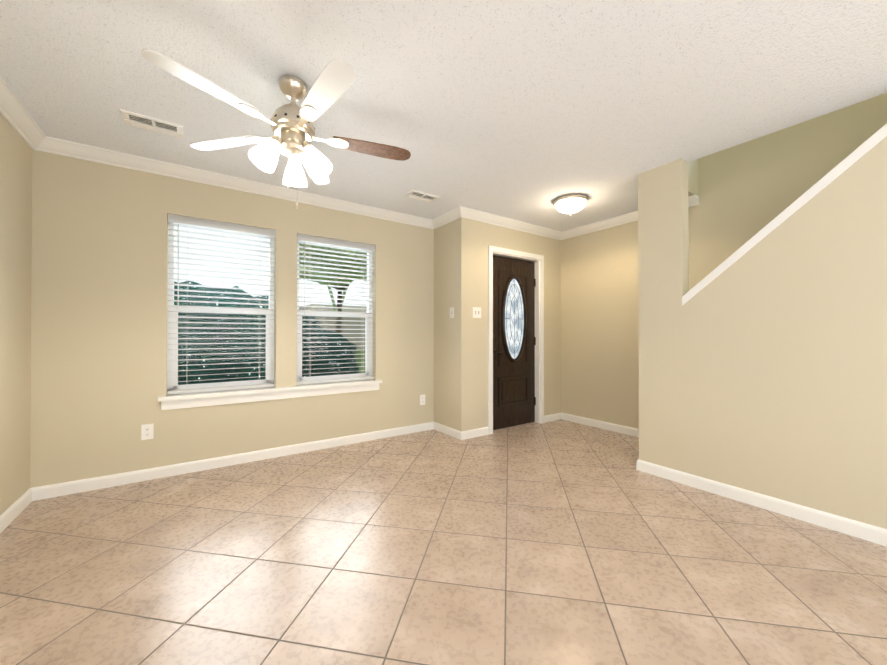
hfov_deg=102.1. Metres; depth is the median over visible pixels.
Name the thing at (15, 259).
wall
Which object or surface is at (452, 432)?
baseboard
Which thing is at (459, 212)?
crown molding
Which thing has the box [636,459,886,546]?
baseboard
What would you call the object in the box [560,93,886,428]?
wall
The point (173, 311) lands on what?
window unit
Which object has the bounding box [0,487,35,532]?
baseboard
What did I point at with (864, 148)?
trim
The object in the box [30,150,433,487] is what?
wall
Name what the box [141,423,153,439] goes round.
outlet
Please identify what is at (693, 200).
crown molding
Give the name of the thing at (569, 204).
ceiling light
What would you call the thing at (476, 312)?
light switch
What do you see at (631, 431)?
baseboard
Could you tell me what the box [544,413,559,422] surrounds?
baseboard
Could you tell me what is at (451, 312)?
light switch
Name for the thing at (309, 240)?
window unit
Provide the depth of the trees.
8.58 m
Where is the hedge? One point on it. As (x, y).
(261, 370)
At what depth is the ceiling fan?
1.82 m
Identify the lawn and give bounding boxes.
[354,350,364,372]
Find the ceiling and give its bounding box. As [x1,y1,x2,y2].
[0,0,886,231]
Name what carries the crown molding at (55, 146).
attached to the wall at (99, 284)
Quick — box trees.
[299,243,366,332]
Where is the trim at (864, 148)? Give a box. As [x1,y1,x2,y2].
[682,123,886,305]
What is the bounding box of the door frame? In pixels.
[488,245,543,433]
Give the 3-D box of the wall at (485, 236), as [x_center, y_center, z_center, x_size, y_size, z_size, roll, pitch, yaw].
[0.951,-0.081,4.420,1.651,2.440,0.150,0,0,-35]
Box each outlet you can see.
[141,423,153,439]
[420,395,424,404]
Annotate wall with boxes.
[0,114,31,514]
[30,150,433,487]
[434,217,472,431]
[472,220,560,428]
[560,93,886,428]
[638,136,886,528]
[688,159,697,195]
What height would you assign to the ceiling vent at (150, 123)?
0.012 m
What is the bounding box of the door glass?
[505,279,523,358]
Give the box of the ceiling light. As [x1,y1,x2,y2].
[553,194,587,214]
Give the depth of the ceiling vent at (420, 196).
3.43 m
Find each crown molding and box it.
[0,76,47,152]
[44,137,435,228]
[432,210,453,227]
[452,206,563,239]
[564,195,698,238]
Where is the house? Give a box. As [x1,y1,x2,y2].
[299,304,366,349]
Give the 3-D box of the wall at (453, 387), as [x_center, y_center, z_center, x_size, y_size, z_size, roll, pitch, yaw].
[0.058,-0.082,4.129,0.150,2.440,0.686,0,0,-35]
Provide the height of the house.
3.700 m
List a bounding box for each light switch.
[450,307,453,317]
[473,307,480,317]
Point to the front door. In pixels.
(513, 392)
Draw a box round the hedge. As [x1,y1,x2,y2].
[174,281,358,384]
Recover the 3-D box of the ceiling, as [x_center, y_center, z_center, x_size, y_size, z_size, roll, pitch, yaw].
[1.113,-1.470,1.089,5.180,0.300,6.900,0,0,-35]
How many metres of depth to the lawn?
18.18 m
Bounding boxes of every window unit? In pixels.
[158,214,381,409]
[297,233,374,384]
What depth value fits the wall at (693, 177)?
3.38 m
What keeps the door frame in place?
attached to the wall at (485, 236)
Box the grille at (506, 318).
[505,284,521,357]
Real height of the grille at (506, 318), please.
0.951 m
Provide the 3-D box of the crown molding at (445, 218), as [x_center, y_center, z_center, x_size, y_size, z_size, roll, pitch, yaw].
[0.023,-1.263,3.982,0.082,0.080,0.420,0,0,-35]
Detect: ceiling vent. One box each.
[120,109,183,138]
[404,190,439,202]
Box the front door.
[493,255,535,429]
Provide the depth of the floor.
1.72 m
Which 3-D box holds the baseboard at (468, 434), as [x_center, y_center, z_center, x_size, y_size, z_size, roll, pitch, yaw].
[0.352,1.093,3.900,0.360,0.086,0.014,0,0,-35]
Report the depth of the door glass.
4.34 m
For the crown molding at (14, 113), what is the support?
attached to the wall at (15, 259)
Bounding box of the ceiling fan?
[141,49,410,208]
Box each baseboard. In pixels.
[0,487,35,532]
[36,422,431,499]
[432,422,463,439]
[464,427,488,439]
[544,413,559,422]
[560,412,638,436]
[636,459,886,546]
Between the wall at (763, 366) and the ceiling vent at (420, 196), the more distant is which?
the ceiling vent at (420, 196)
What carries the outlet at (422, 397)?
attached to the wall at (99, 284)
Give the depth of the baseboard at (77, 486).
2.96 m
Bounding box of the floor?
[0,419,886,664]

